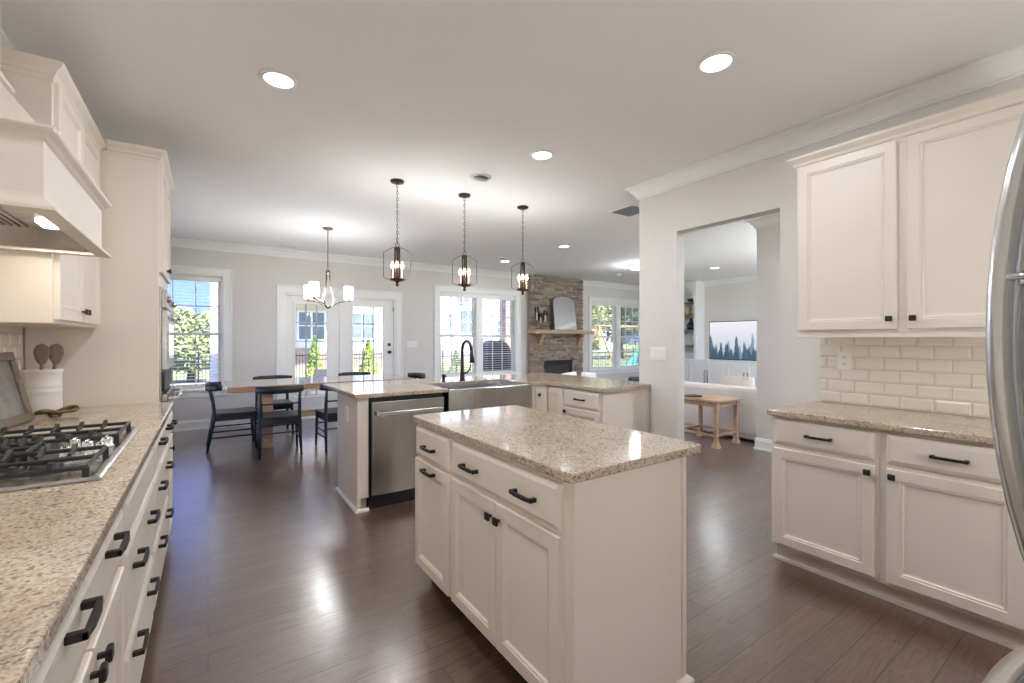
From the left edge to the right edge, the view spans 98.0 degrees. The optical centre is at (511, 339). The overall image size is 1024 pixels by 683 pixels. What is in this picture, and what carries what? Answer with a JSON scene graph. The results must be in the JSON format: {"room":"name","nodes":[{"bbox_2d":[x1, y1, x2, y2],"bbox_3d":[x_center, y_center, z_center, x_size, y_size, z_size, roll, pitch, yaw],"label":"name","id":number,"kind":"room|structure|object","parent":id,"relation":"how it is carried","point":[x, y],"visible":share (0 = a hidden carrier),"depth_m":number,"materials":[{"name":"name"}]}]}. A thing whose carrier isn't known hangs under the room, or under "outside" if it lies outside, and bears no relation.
{"room":"kitchen","nodes":[
{"label":"kitchen","id":0,"kind":"room"},
{"bbox_2d":[0,326,23,369],"bbox_3d":[-2.808,-0.070,2.381,0.150,2.800,9.100,0,0,-34],"label":"wall","id":1,"kind":"structure","parent":0,"point":[2,328],"depth_m":2.52,"materials":[{"name":"paint"}]},
{"bbox_2d":[0,332,22,379],"bbox_3d":[-1.752,0.187,0.983,0.014,0.458,3.900,0,0,-34],"label":"backsplash","id":2,"kind":"structure","parent":1,"relation":"attached to","point":[9,341],"depth_m":2.48,"materials":[{"name":"tile"}]},
{"bbox_2d":[0,46,105,327],"bbox_3d":[-2.430,-0.655,2.294,0.368,1.160,1.018,0,0,-34],"label":"upper cabinet","id":3,"kind":"object","parent":1,"relation":"attached to","point":[49,290],"visible":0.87,"depth_m":1.99,"materials":[{"name":"paint"}]},
{"bbox_2d":[0,0,111,257],"bbox_3d":[-1.837,-0.925,1.561,0.523,1.080,0.940,0,0,-34],"label":"range hood","id":4,"kind":"object","parent":1,"relation":"attached to","point":[50,203],"visible":1,"depth_m":1.48,"materials":[{"name":"paint"}]},
{"bbox_2d":[35,220,58,229],"bbox_3d":[-1.876,-0.466,1.807,0.060,0.007,0.120,0,0,-34],"label":"hood light","id":5,"kind":"object","parent":4,"relation":"on","point":[41,223],"depth_m":1.78,"materials":[{"name":"beige"}]},
{"bbox_2d":[170,247,638,421],"bbox_3d":[-0.710,-0.070,9.415,11.250,2.800,0.150,0,0,-34],"label":"wall","id":6,"kind":"structure","parent":0,"point":[255,278],"depth_m":7.30,"materials":[{"name":"paint"}]},
{"bbox_2d":[170,265,231,397],"bbox_3d":[-4.834,-0.118,6.562,1.240,1.937,0.210,0,0,-34],"label":"window","id":7,"kind":"structure","parent":6,"relation":"in","point":[225,292],"depth_m":6.79,"materials":[{"name":"paint"}]},
{"bbox_2d":[169,275,220,387],"bbox_3d":[-4.831,-0.122,6.558,0.908,1.652,0.056,0,0,-34],"label":"window blind","id":8,"kind":"object","parent":7,"relation":"attached to","point":[172,277],"visible":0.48,"depth_m":6.63,"materials":[{"name":"white plastic"}]},
{"bbox_2d":[174,416,257,431],"bbox_3d":[-4.549,1.260,6.685,1.830,0.140,0.028,0,0,-34],"label":"baseboard","id":9,"kind":"structure","parent":6,"relation":"attached to","point":[194,424],"depth_m":6.63,"materials":[{"name":"paint"}]},
{"bbox_2d":[1,29,528,279],"bbox_3d":[0.074,-1.411,4.350,6.830,0.118,9.100,0,0,-34],"label":"trim","id":10,"kind":"structure","parent":6,"relation":"attached to","point":[174,242],"depth_m":7.43,"materials":[{"name":"paint"}]},
{"bbox_2d":[276,284,402,419],"bbox_3d":[-2.976,0.216,7.848,2.114,2.227,0.182,0,0,-34],"label":"door","id":11,"kind":"structure","parent":6,"relation":"in","point":[339,323],"depth_m":7.76,"materials":[{"name":"paint"}]},
{"bbox_2d":[407,341,416,346],"bbox_3d":[-1.907,0.080,8.501,0.200,0.118,0.010,0,0,-34],"label":"light switch","id":12,"kind":"object","parent":6,"relation":"attached to","point":[409,343],"visible":1,"depth_m":8.50,"materials":[{"name":"white plastic"}]},
{"bbox_2d":[433,285,521,377],"bbox_3d":[-0.701,-0.118,9.385,2.130,1.937,0.210,0,0,-34],"label":"window","id":13,"kind":"structure","parent":6,"relation":"in","point":[515,318],"depth_m":9.36,"materials":[{"name":"paint"}]},
{"bbox_2d":[440,292,475,374],"bbox_3d":[-1.103,-0.122,9.105,0.818,1.652,0.056,0,0,-34],"label":"window blind","id":14,"kind":"object","parent":13,"relation":"attached to","point":[441,293],"visible":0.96,"depth_m":9.07,"materials":[{"name":"white plastic"}]},
{"bbox_2d":[483,295,514,372],"bbox_3d":[-0.294,-0.122,9.657,0.818,1.652,0.056,0,0,-34],"label":"window blind","id":15,"kind":"object","parent":13,"relation":"attached to","point":[486,297],"visible":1,"depth_m":9.61,"materials":[{"name":"white plastic"}]},
{"bbox_2d":[582,280,638,290],"bbox_3d":[2.930,-1.411,11.569,2.810,0.118,0.400,0,0,-34],"label":"trim","id":16,"kind":"structure","parent":6,"relation":"attached to","point":[585,282],"depth_m":11.48,"materials":[{"name":"paint"}]},
{"bbox_2d":[588,296,638,373],"bbox_3d":[2.796,-0.108,11.774,2.260,1.957,0.210,0,0,-34],"label":"window","id":17,"kind":"structure","parent":6,"relation":"in","point":[616,314],"depth_m":11.72,"materials":[{"name":"paint"}]},
{"bbox_2d":[592,302,615,368],"bbox_3d":[2.365,-0.112,11.474,0.878,1.672,0.056,0,0,-34],"label":"window blind","id":18,"kind":"object","parent":17,"relation":"attached to","point":[593,303],"visible":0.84,"depth_m":11.46,"materials":[{"name":"white plastic"}]},
{"bbox_2d":[621,304,638,366],"bbox_3d":[3.232,-0.112,12.066,0.878,1.672,0.056,0,0,-34],"label":"window blind","id":19,"kind":"object","parent":17,"relation":"attached to","point":[622,305],"visible":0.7,"depth_m":12.03,"materials":[{"name":"white plastic"}]},
{"bbox_2d":[173,342,635,383],"bbox_3d":[-10.994,1.750,113.596,410.000,0.200,400.000,0,0,-34],"label":"ground","id":20,"kind":"structure","parent":0,"point":[179,377],"depth_m":24.07,"materials":[{"name":"green plant"}]},
{"bbox_2d":[173,304,209,381],"bbox_3d":[-12.397,0.093,16.913,3.019,3.132,2.112,0,0,-34],"label":"leafy tree","id":21,"kind":"object","parent":20,"relation":"on","point":[204,325],"visible":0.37,"depth_m":16.72,"materials":[{"name":"green plant"}]},
{"bbox_2d":[304,335,323,376],"bbox_3d":[-7.252,0.734,16.366,0.769,1.832,0.772,0,0,-34],"label":"conical evergreen","id":22,"kind":"object","parent":20,"relation":"on","point":[312,352],"visible":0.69,"depth_m":16.30,"materials":[{"name":"green plant"}]},
{"bbox_2d":[295,304,382,369],"bbox_3d":[-11.662,-2.950,28.062,8.800,9.200,9.500,0,0,-34],"label":"neighbor house","id":23,"kind":"object","parent":20,"relation":"on","point":[299,308],"visible":0.16,"depth_m":25.35,"materials":[{"name":"white"}]},
{"bbox_2d":[359,339,377,373],"bbox_3d":[-5.632,0.798,17.434,0.860,1.704,0.821,0,0,11],"label":"conical evergreen","id":24,"kind":"object","parent":20,"relation":"on","point":[369,352],"visible":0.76,"depth_m":17.39,"materials":[{"name":"green plant"}]},
{"bbox_2d":[174,348,635,382],"bbox_3d":[-3.246,1.050,21.035,28.430,1.200,0.060,0,0,-34],"label":"metal fence","id":25,"kind":"object","parent":20,"relation":"on","point":[596,350],"visible":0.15,"depth_m":18.72,"materials":[{"name":"metal"}]},
{"bbox_2d":[448,349,464,372],"bbox_3d":[-2.455,1.031,19.855,0.780,1.237,0.820,0,0,-34],"label":"conical evergreen","id":26,"kind":"object","parent":20,"relation":"on","point":[454,356],"visible":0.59,"depth_m":19.80,"materials":[{"name":"green plant"}]},
{"bbox_2d":[440,296,508,361],"bbox_3d":[-4.901,-4.100,37.223,9.900,11.500,8.000,0,0,-34],"label":"neighbor house","id":27,"kind":"object","parent":20,"relation":"on","point":[495,303],"visible":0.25,"depth_m":33.61,"materials":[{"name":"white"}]},
{"bbox_2d":[592,329,603,349],"bbox_3d":[5.361,0.424,30.234,1.981,2.463,1.775,0,0,16],"label":"leafy tree","id":28,"kind":"object","parent":20,"relation":"on","point":[595,347],"visible":0.14,"depth_m":29.72,"materials":[{"name":"green plant"}]},
{"bbox_2d":[592,305,611,331],"bbox_3d":[5.365,-2.207,34.351,4.577,7.726,4.929,0,0,18],"label":"leafy tree","id":29,"kind":"object","parent":20,"relation":"on","point":[594,313],"visible":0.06,"depth_m":33.73,"materials":[{"name":"green plant"}]},
{"bbox_2d":[592,306,612,351],"bbox_3d":[6.970,-1.950,58.049,11.800,7.200,9.200,0,0,-34],"label":"neighbor house","id":30,"kind":"object","parent":20,"relation":"on","point":[610,345],"visible":0.02,"depth_m":56.63,"materials":[{"name":"white"}]},
{"bbox_2d":[592,306,635,357],"bbox_3d":[9.715,-1.756,38.857,6.328,6.827,4.704,0,0,-34],"label":"leafy tree","id":31,"kind":"object","parent":20,"relation":"on","point":[628,311],"visible":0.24,"depth_m":38.23,"materials":[{"name":"green plant"}]},
{"bbox_2d":[592,325,635,361],"bbox_3d":[6.429,0.430,24.980,5.408,2.480,1.903,0,0,-34],"label":"swing frame","id":32,"kind":"object","parent":20,"relation":"on","point":[622,326],"visible":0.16,"depth_m":23.74,"materials":[{"name":"brown wood"}]},
{"bbox_2d":[1,0,1023,285],"bbox_3d":[1.899,-1.545,5.597,11.550,0.150,9.400,0,0,-34],"label":"ceiling","id":33,"kind":"structure","parent":0,"point":[429,95],"depth_m":2.71,"materials":[{"name":"paint"}]},
{"bbox_2d":[259,69,297,89],"bbox_3d":[-1.313,-1.464,2.506,0.196,0.011,0.196,0,0,-34],"label":"recessed light","id":34,"kind":"object","parent":33,"relation":"in","point":[278,79],"visible":1,"depth_m":2.50,"materials":[{"name":"paint"}]},
{"bbox_2d":[304,227,352,308],"bbox_3d":[-2.391,-0.938,5.869,0.605,1.065,0.523,0,0,-34],"label":"chandelier","id":35,"kind":"object","parent":33,"relation":"hanging from","point":[311,291],"visible":1,"depth_m":5.84,"materials":[{"name":"grey metal"}]},
{"bbox_2d":[383,178,410,286],"bbox_3d":[-1.059,-0.981,4.109,0.179,0.978,0.179,0,0,31],"label":"pendant light","id":36,"kind":"object","parent":33,"relation":"hanging from","point":[395,273],"visible":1,"depth_m":4.09,"materials":[{"name":"brown metal"}]},
{"bbox_2d":[452,193,476,290],"bbox_3d":[-0.480,-0.981,4.504,0.179,0.978,0.179,0,0,39],"label":"pendant light","id":37,"kind":"object","parent":33,"relation":"hanging from","point":[463,284],"visible":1,"depth_m":4.49,"materials":[{"name":"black metal"}]},
{"bbox_2d":[470,173,490,181],"bbox_3d":[-0.284,-1.462,4.013,0.192,0.077,0.192,0,0,-34],"label":"recessed light","id":38,"kind":"object","parent":33,"relation":"in","point":[475,177],"visible":0.99,"depth_m":3.97,"materials":[{"name":"paint"}]},
{"bbox_2d":[511,205,532,294],"bbox_3d":[0.119,-0.981,4.913,0.179,0.978,0.179,0,0,-44],"label":"pendant light","id":39,"kind":"object","parent":33,"relation":"hanging from","point":[521,284],"visible":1,"depth_m":4.90,"materials":[{"name":"black metal"}]},
{"bbox_2d":[530,149,553,159],"bbox_3d":[0.238,-1.464,3.527,0.196,0.011,0.196,0,0,-34],"label":"recessed light","id":40,"kind":"object","parent":33,"relation":"in","point":[542,154],"visible":1,"depth_m":3.51,"materials":[{"name":"paint"}]},
{"bbox_2d":[608,204,638,216],"bbox_3d":[1.349,-1.466,5.063,0.360,0.008,0.360,0,0,-34],"label":"ceiling vent","id":41,"kind":"object","parent":33,"relation":"in","point":[631,210],"visible":0.7,"depth_m":5.08,"materials":[{"name":"metal"}]},
{"bbox_2d":[628,263,638,269],"bbox_3d":[2.442,-1.420,8.693,0.340,0.100,0.340,0,0,-34],"label":"flush ceiling light","id":42,"kind":"object","parent":33,"relation":"attached to","point":[635,266],"visible":0.63,"depth_m":8.60,"materials":[{"name":"glass"}]},
{"bbox_2d":[696,50,736,73],"bbox_3d":[1.079,-1.464,2.353,0.196,0.011,0.196,0,0,-34],"label":"recessed light","id":43,"kind":"object","parent":33,"relation":"in","point":[717,61],"visible":1,"depth_m":2.34,"materials":[{"name":"paint"}]},
{"bbox_2d":[140,418,1012,682],"bbox_3d":[1.899,1.390,5.597,11.550,0.120,9.400,0,0,-34],"label":"floor","id":44,"kind":"structure","parent":0,"point":[269,575],"depth_m":2.29,"materials":[{"name":"brown wood"}]},
{"bbox_2d":[31,507,129,682],"bbox_3d":[-1.124,0.890,0.745,0.694,0.879,0.859,0,0,-34],"label":"base cabinet","id":45,"kind":"object","parent":44,"relation":"on","point":[87,646],"visible":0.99,"depth_m":0.93,"materials":[{"name":"paint"}]},
{"bbox_2d":[24,139,174,467],"bbox_3d":[-2.816,0.035,3.138,0.674,2.590,0.888,0,0,-34],"label":"tall cabinet","id":46,"kind":"object","parent":44,"relation":"on","point":[115,362],"visible":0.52,"depth_m":2.87,"materials":[{"name":"paint"}]},
{"bbox_2d":[159,287,183,440],"bbox_3d":[-2.777,0.233,3.165,0.688,1.185,0.730,0,0,-34],"label":"wall oven","id":47,"kind":"object","parent":46,"relation":"in","point":[166,304],"visible":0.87,"depth_m":3.03,"materials":[{"name":"silver metal"}]},
{"bbox_2d":[118,449,159,682],"bbox_3d":[-1.598,0.890,1.439,0.694,0.879,0.819,0,0,-34],"label":"base cabinet","id":48,"kind":"object","parent":44,"relation":"on","point":[137,559],"visible":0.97,"depth_m":1.50,"materials":[{"name":"paint"}]},
{"bbox_2d":[150,418,173,611],"bbox_3d":[-2.089,0.890,2.157,0.694,0.879,0.919,0,0,-34],"label":"base cabinet","id":49,"kind":"object","parent":44,"relation":"on","point":[160,477],"visible":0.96,"depth_m":2.21,"materials":[{"name":"paint"}]},
{"bbox_2d":[167,411,177,536],"bbox_3d":[-2.449,0.890,2.683,0.694,0.879,0.354,0,0,-34],"label":"base cabinet","id":50,"kind":"object","parent":44,"relation":"on","point":[170,417],"visible":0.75,"depth_m":2.88,"materials":[{"name":"paint"}]},
{"bbox_2d":[205,382,256,452],"bbox_3d":[-3.497,0.928,5.543,0.536,0.809,0.507,0,0,-34],"label":"dining chair","id":51,"kind":"object","parent":44,"relation":"on","point":[250,413],"visible":0.98,"depth_m":5.40,"materials":[{"name":"wood"}]},
{"bbox_2d":[253,375,293,433],"bbox_3d":[-3.418,0.928,6.386,0.507,0.809,0.536,0,0,-34],"label":"dining chair","id":52,"kind":"object","parent":44,"relation":"on","point":[287,407],"visible":0.4,"depth_m":6.41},
{"bbox_2d":[255,385,303,459],"bbox_3d":[-2.751,0.928,5.265,0.507,0.809,0.536,0,0,-31],"label":"dining chair","id":53,"kind":"object","parent":44,"relation":"on","point":[274,418],"visible":1,"depth_m":5.12,"materials":[{"name":"wood"}]},
{"bbox_2d":[224,374,413,447],"bbox_3d":[-2.613,0.938,6.147,2.260,0.785,0.980,0,0,-34],"label":"dining table","id":54,"kind":"object","parent":44,"relation":"on","point":[239,386],"visible":0.37,"depth_m":5.71,"materials":[{"name":"brown wood"}]},
{"bbox_2d":[315,384,337,452],"bbox_3d":[-2.167,0.928,5.567,0.507,0.809,0.536,0,0,-37],"label":"dining chair","id":55,"kind":"object","parent":44,"relation":"on","point":[327,414],"visible":0.48,"depth_m":5.35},
{"bbox_2d":[335,393,368,513],"bbox_3d":[-0.354,0.890,4.385,2.498,0.879,0.676,0,0,-34],"label":"base cabinet","id":56,"kind":"object","parent":44,"relation":"on","point":[352,487],"visible":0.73,"depth_m":3.52,"materials":[{"name":"paint"}]},
{"bbox_2d":[323,372,650,398],"bbox_3d":[-0.198,0.433,4.234,2.650,0.034,1.785,0,0,-34],"label":"countertop","id":57,"kind":"structure","parent":56,"relation":"on","point":[370,389],"depth_m":4.23,"materials":[{"name":"stone"}]},
{"bbox_2d":[459,340,474,380],"bbox_3d":[-0.428,0.206,4.503,0.123,0.420,0.261,0,0,-34],"label":"kitchen faucet","id":58,"kind":"object","parent":57,"relation":"on","point":[462,377],"visible":1,"depth_m":4.55,"materials":[{"name":"brown metal"}]},
{"bbox_2d":[433,380,531,411],"bbox_3d":[-0.309,0.547,4.264,0.892,0.245,0.580,0,0,-34],"label":"farmhouse sink","id":59,"kind":"object","parent":57,"relation":"in","point":[470,395],"visible":0.77,"depth_m":4.04,"materials":[{"name":"silver metal"}]},
{"bbox_2d":[338,372,370,375],"bbox_3d":[-2.469,0.928,7.071,0.507,0.809,0.536,0,0,-34],"label":"dining chair","id":60,"kind":"object","parent":44,"relation":"on","point":[343,373],"visible":0.11,"depth_m":7.28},
{"bbox_2d":[366,393,443,508],"bbox_3d":[-0.991,0.894,3.861,0.635,0.872,0.665,0,0,-34],"label":"dishwasher","id":61,"kind":"object","parent":44,"relation":"on","point":[392,454],"visible":0.54,"depth_m":3.55,"materials":[{"name":"silver metal"}]},
{"bbox_2d":[408,373,425,378],"bbox_3d":[-1.628,0.928,6.905,0.536,0.809,0.507,0,0,-34],"label":"dining chair","id":62,"kind":"object","parent":44,"relation":"on","point":[412,375],"visible":0.21,"depth_m":7.13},
{"bbox_2d":[532,385,564,414],"bbox_3d":[0.429,0.890,4.744,0.800,0.879,0.850,0,0,-34],"label":"base cabinet","id":63,"kind":"object","parent":44,"relation":"on","point":[548,398],"visible":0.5,"depth_m":4.39,"materials":[{"name":"paint"}]},
{"bbox_2d":[415,424,694,682],"bbox_3d":[0.073,0.890,2.079,0.664,0.879,1.294,0,0,-34],"label":"kitchen island","id":64,"kind":"object","parent":44,"relation":"on","point":[585,581],"visible":0.97,"depth_m":1.62,"materials":[{"name":"paint"}]},
{"bbox_2d":[413,405,700,483],"bbox_3d":[0.103,0.433,2.120,0.702,0.034,1.312,0,0,-34],"label":"island countertop","id":65,"kind":"structure","parent":64,"relation":"on","point":[572,450],"depth_m":1.82,"materials":[{"name":"stone"}]},
{"bbox_2d":[527,274,593,375],"bbox_3d":[1.130,-0.070,10.338,1.790,2.799,0.398,0,0,-34],"label":"fireplace","id":66,"kind":"object","parent":44,"relation":"on","point":[549,350],"visible":0.75,"depth_m":10.25,"materials":[{"name":"stone"}]},
{"bbox_2d":[527,330,593,333],"bbox_3d":[1.161,-0.185,10.294,1.790,0.080,0.290,0,0,-34],"label":"mantel shelf","id":67,"kind":"object","parent":66,"relation":"attached to","point":[528,331],"depth_m":10.06,"materials":[{"name":"brown wood"}]},
{"bbox_2d":[552,296,576,329],"bbox_3d":[1.220,-0.622,10.340,0.690,0.786,0.117,0,0,-34],"label":"arched mirror","id":68,"kind":"object","parent":66,"relation":"on","point":[564,315],"visible":0.96,"depth_m":10.32,"materials":[{"name":"silver metal"}]},
{"bbox_2d":[563,387,648,432],"bbox_3d":[0.874,0.890,4.222,0.654,0.879,0.512,0,0,-34],"label":"base cabinet","id":69,"kind":"object","parent":44,"relation":"on","point":[629,409],"visible":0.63,"depth_m":4.04,"materials":[{"name":"paint"}]},
{"bbox_2d":[684,393,741,448],"bbox_3d":[2.563,1.038,5.821,0.540,0.585,0.600,0,0,-34],"label":"side table","id":70,"kind":"object","parent":44,"relation":"on","point":[715,401],"visible":0.74,"depth_m":5.70,"materials":[{"name":"brown wood"}]},
{"bbox_2d":[684,381,756,440],"bbox_3d":[3.150,0.980,6.584,0.970,0.700,1.680,0,0,-34],"label":"sofa","id":71,"kind":"object","parent":44,"relation":"on","point":[747,413],"visible":0.23,"depth_m":6.06,"materials":[{"name":"fabric"}]},
{"bbox_2d":[720,376,753,386],"bbox_3d":[3.190,0.658,6.321,0.186,0.292,0.460,0,0,-40],"label":"throw pillow","id":72,"kind":"object","parent":71,"relation":"on","point":[724,380],"visible":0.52,"depth_m":6.25,"materials":[{"name":"fabric"}]},
{"bbox_2d":[684,358,756,386],"bbox_3d":[5.125,0.905,10.440,0.449,0.850,3.860,0,0,-34],"label":"media cabinet","id":73,"kind":"object","parent":44,"relation":"on","point":[711,371],"visible":0.34,"depth_m":10.56,"materials":[{"name":"paint"}]},
{"bbox_2d":[684,281,704,358],"bbox_3d":[4.399,-0.495,11.585,0.355,1.946,1.110,0,0,-34],"label":"bookcase","id":74,"kind":"object","parent":73,"relation":"on","point":[695,290],"visible":0.42,"depth_m":11.18,"materials":[{"name":"paint"}]},
{"bbox_2d":[684,307,691,315],"bbox_3d":[4.508,-0.737,11.412,0.200,0.230,0.200,0,0,-34],"label":"jar","id":75,"kind":"object","parent":74,"relation":"on","point":[687,311],"visible":0.92,"depth_m":11.34,"materials":[{"name":"beige ceramic"}]},
{"bbox_2d":[686,318,693,329],"bbox_3d":[4.559,-0.407,11.338,0.220,0.290,0.220,0,0,-34],"label":"vase","id":76,"kind":"object","parent":74,"relation":"on","point":[690,326],"visible":0.96,"depth_m":11.28,"materials":[{"name":"ceramic"}]},
{"bbox_2d":[772,415,884,598],"bbox_3d":[1.944,0.890,2.638,0.674,0.879,0.543,0,0,-34],"label":"base cabinet","id":77,"kind":"object","parent":44,"relation":"on","point":[826,476],"visible":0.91,"depth_m":2.44,"materials":[{"name":"paint"}]},
{"bbox_2d":[880,430,1023,649],"bbox_3d":[2.244,0.890,2.198,0.674,0.879,0.520,0,0,-34],"label":"base cabinet","id":78,"kind":"object","parent":44,"relation":"on","point":[950,554],"visible":0.95,"depth_m":2.04,"materials":[{"name":"paint"}]},
{"bbox_2d":[767,401,993,444],"bbox_3d":[2.101,0.433,2.426,0.657,0.034,1.067,0,0,-34],"label":"countertop","id":79,"kind":"structure","parent":78,"relation":"on","point":[947,426],"depth_m":2.33,"materials":[{"name":"stone"}]},
{"bbox_2d":[982,112,1023,682],"bbox_3d":[1.072,0.403,0.407,0.910,1.815,0.902,0,0,-34],"label":"refrigerator","id":80,"kind":"object","parent":44,"relation":"on","point":[1004,323],"visible":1,"depth_m":0.71,"materials":[{"name":"silver metal"}]},
{"bbox_3d":[-0.625,0.891,-0.016,0.660,0.879,0.959,0,0,-34],"label":"base cabinet","id":81,"kind":"object","parent":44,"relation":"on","visible":0},
{"bbox_2d":[0,402,173,682],"bbox_3d":[-1.469,0.433,1.191,0.702,0.034,3.924,0,0,-34],"label":"countertop","id":82,"kind":"structure","parent":81,"relation":"on","point":[51,537],"depth_m":0.95,"materials":[{"name":"stone"}]},
{"bbox_2d":[0,352,34,429],"bbox_3d":[-2.400,0.237,2.072,0.100,0.354,0.460,0,0,-27],"label":"picture frame","id":83,"kind":"object","parent":82,"relation":"on","point":[15,407],"visible":0.99,"depth_m":2.19,"materials":[{"name":"brown wood"}]},
{"bbox_2d":[0,361,25,419],"bbox_3d":[-2.405,0.238,2.069,0.008,0.280,0.380,-15,7,-27],"label":"picture","id":84,"kind":"object","parent":83,"relation":"attached to","point":[12,393],"depth_m":2.18},
{"bbox_2d":[22,368,63,414],"bbox_3d":[-2.671,0.291,2.535,0.166,0.250,0.166,0,0,-34],"label":"utensil crock","id":85,"kind":"object","parent":82,"relation":"on","point":[44,388],"visible":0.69,"depth_m":2.48,"materials":[{"name":"ceramic"}]},
{"bbox_2d":[33,344,49,369],"bbox_3d":[-2.655,0.211,2.512,0.066,0.382,0.031,0,0,-40],"label":"wooden spoon","id":86,"kind":"object","parent":85,"relation":"in","point":[41,352],"visible":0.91,"depth_m":2.50,"materials":[{"name":"brown wood"}]},
{"bbox_2d":[49,344,63,368],"bbox_3d":[-2.645,0.211,2.580,0.026,0.382,0.066,0,0,38],"label":"wooden spoon","id":87,"kind":"object","parent":85,"relation":"in","point":[56,350],"visible":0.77,"depth_m":2.57,"materials":[{"name":"brown wood"}]},
{"bbox_2d":[33,405,79,415],"bbox_3d":[-2.495,0.392,2.435,0.098,0.050,0.195,0,0,13],"label":"knot","id":88,"kind":"object","parent":82,"relation":"on","point":[71,408],"visible":1,"depth_m":2.43,"materials":[{"name":"wood"}]},
{"bbox_2d":[0,419,139,492],"bbox_3d":[-1.703,0.386,1.562,0.524,0.060,0.940,0,0,-34],"label":"gas cooktop","id":89,"kind":"object","parent":82,"relation":"in","point":[56,457],"visible":1,"depth_m":1.51,"materials":[{"name":"silver metal"}]},
{"bbox_3d":[1.037,1.040,8.320,1.880,0.580,0.870,0,0,-34],"label":"loveseat","id":90,"kind":"object","parent":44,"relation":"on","visible":0},
{"bbox_2d":[581,372,596,377],"bbox_3d":[1.446,0.760,8.448,0.385,0.310,0.167,0,0,-34],"label":"ruffled pillow","id":91,"kind":"object","parent":90,"relation":"on","point":[586,374],"visible":0.31,"depth_m":8.38,"materials":[{"name":"white fabric"}]},
{"bbox_2d":[705,281,756,360],"bbox_3d":[6.606,-0.070,8.812,0.150,2.800,9.100,0,0,-34],"label":"wall","id":92,"kind":"structure","parent":0,"point":[734,301],"depth_m":10.70,"materials":[{"name":"paint"}]},
{"bbox_2d":[702,275,756,285],"bbox_3d":[6.947,-1.411,8.095,0.095,0.118,7.530,0,0,-34],"label":"trim","id":93,"kind":"structure","parent":92,"relation":"attached to","point":[754,277],"depth_m":10.62,"materials":[{"name":"paint"}]},
{"bbox_2d":[709,320,756,360],"bbox_3d":[5.387,0.012,10.414,0.052,0.924,1.630,0,0,-34],"label":"television","id":94,"kind":"object","parent":92,"relation":"attached to","point":[728,340],"visible":0.56,"depth_m":10.56,"materials":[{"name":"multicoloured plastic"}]},
{"bbox_2d":[757,225,779,439],"bbox_3d":[4.108,-0.070,3.896,0.120,2.800,3.800,0,0,-34],"label":"wall","id":95,"kind":"structure","parent":0,"point":[768,238],"depth_m":5.33,"materials":[{"name":"paint"}]},
{"bbox_2d":[745,212,779,229],"bbox_3d":[4.081,-1.411,3.936,0.310,0.118,3.895,0,0,-34],"label":"trim","id":96,"kind":"structure","parent":95,"relation":"attached to","point":[772,219],"depth_m":5.30,"materials":[{"name":"paint"}]},
{"bbox_2d":[753,438,771,451],"bbox_3d":[4.100,1.260,3.908,0.176,0.140,3.828,0,0,-34],"label":"baseboard","id":97,"kind":"structure","parent":95,"relation":"attached to","point":[760,444],"depth_m":5.35,"materials":[{"name":"paint"}]},
{"bbox_2d":[639,75,1023,439],"bbox_3d":[2.363,-0.070,2.737,0.110,2.800,3.855,0,0,-34],"label":"wall","id":98,"kind":"structure","parent":0,"point":[769,185],"depth_m":3.68,"materials":[{"name":"paint"}]},
{"bbox_2d":[651,347,665,359],"bbox_3d":[1.351,0.125,4.112,0.010,0.118,0.170,0,0,-34],"label":"light switch","id":99,"kind":"object","parent":98,"relation":"attached to","point":[657,353],"visible":1,"depth_m":4.10,"materials":[{"name":"white plastic"}]},
{"bbox_2d":[625,44,1023,199],"bbox_3d":[2.336,-1.411,2.777,0.300,0.118,3.950,0,0,-34],"label":"trim","id":100,"kind":"structure","parent":98,"relation":"attached to","point":[1006,65],"depth_m":2.81,"materials":[{"name":"paint"}]},
{"bbox_2d":[819,337,989,417],"bbox_3d":[2.381,0.187,2.599,0.014,0.458,1.030,0,0,-34],"label":"backsplash","id":101,"kind":"structure","parent":98,"relation":"attached to","point":[945,375],"depth_m":2.63,"materials":[{"name":"tile"}]},
{"bbox_2d":[838,352,850,369],"bbox_3d":[2.165,0.135,2.898,0.008,0.118,0.076,0,0,-34],"label":"wall outlet","id":102,"kind":"object","parent":101,"relation":"attached to","point":[844,358],"visible":1,"depth_m":2.90,"materials":[{"name":"white plastic"}]},
{"bbox_2d":[787,87,1023,337],"bbox_3d":[2.215,-0.583,2.512,0.374,1.138,1.074,0,0,-34],"label":"upper cabinet","id":103,"kind":"object","parent":98,"relation":"attached to","point":[895,225],"visible":0.98,"depth_m":2.38,"materials":[{"name":"paint"}]},
{"bbox_3d":[-2.974,1.625,7.899,17.000,0.050,8.400,0,0,-34],"label":"patio","id":104,"kind":"object","parent":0,"visible":0},
{"bbox_2d":[210,282,217,381],"bbox_3d":[-5.232,-0.210,7.828,0.130,3.720,0.130,0,0,-34],"label":"porch post","id":105,"kind":"object","parent":104,"relation":"on","point":[213,286],"visible":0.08,"depth_m":7.77,"materials":[{"name":"paint"}]},
{"bbox_2d":[295,389,310,396],"bbox_3d":[-4.581,1.205,9.223,0.700,0.690,0.580,0,0,-34],"label":"ottoman","id":106,"kind":"object","parent":104,"relation":"on","point":[308,390],"visible":0.02,"depth_m":9.11,"materials":[{"name":"wicker"}]},
{"bbox_2d":[311,369,326,395],"bbox_3d":[-4.439,1.148,10.388,0.720,0.903,0.785,0,0,-6],"label":"patio chair","id":107,"kind":"object","parent":104,"relation":"on","point":[320,372],"visible":0.14,"depth_m":10.65,"materials":[{"name":"wicker"}]},
{"bbox_2d":[483,341,510,370],"bbox_3d":[-0.429,0.800,10.910,0.720,1.600,0.560,0,0,-34],"label":"covered grill","id":108,"kind":"object","parent":104,"relation":"on","point":[498,344],"visible":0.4,"depth_m":10.66,"materials":[{"name":"fabric"}]},
{"bbox_2d":[499,300,510,348],"bbox_3d":[-0.113,-0.046,11.670,0.320,3.292,0.300,0,0,-34],"label":"brick column","id":109,"kind":"structure","parent":104,"relation":"on","point":[505,309],"depth_m":11.52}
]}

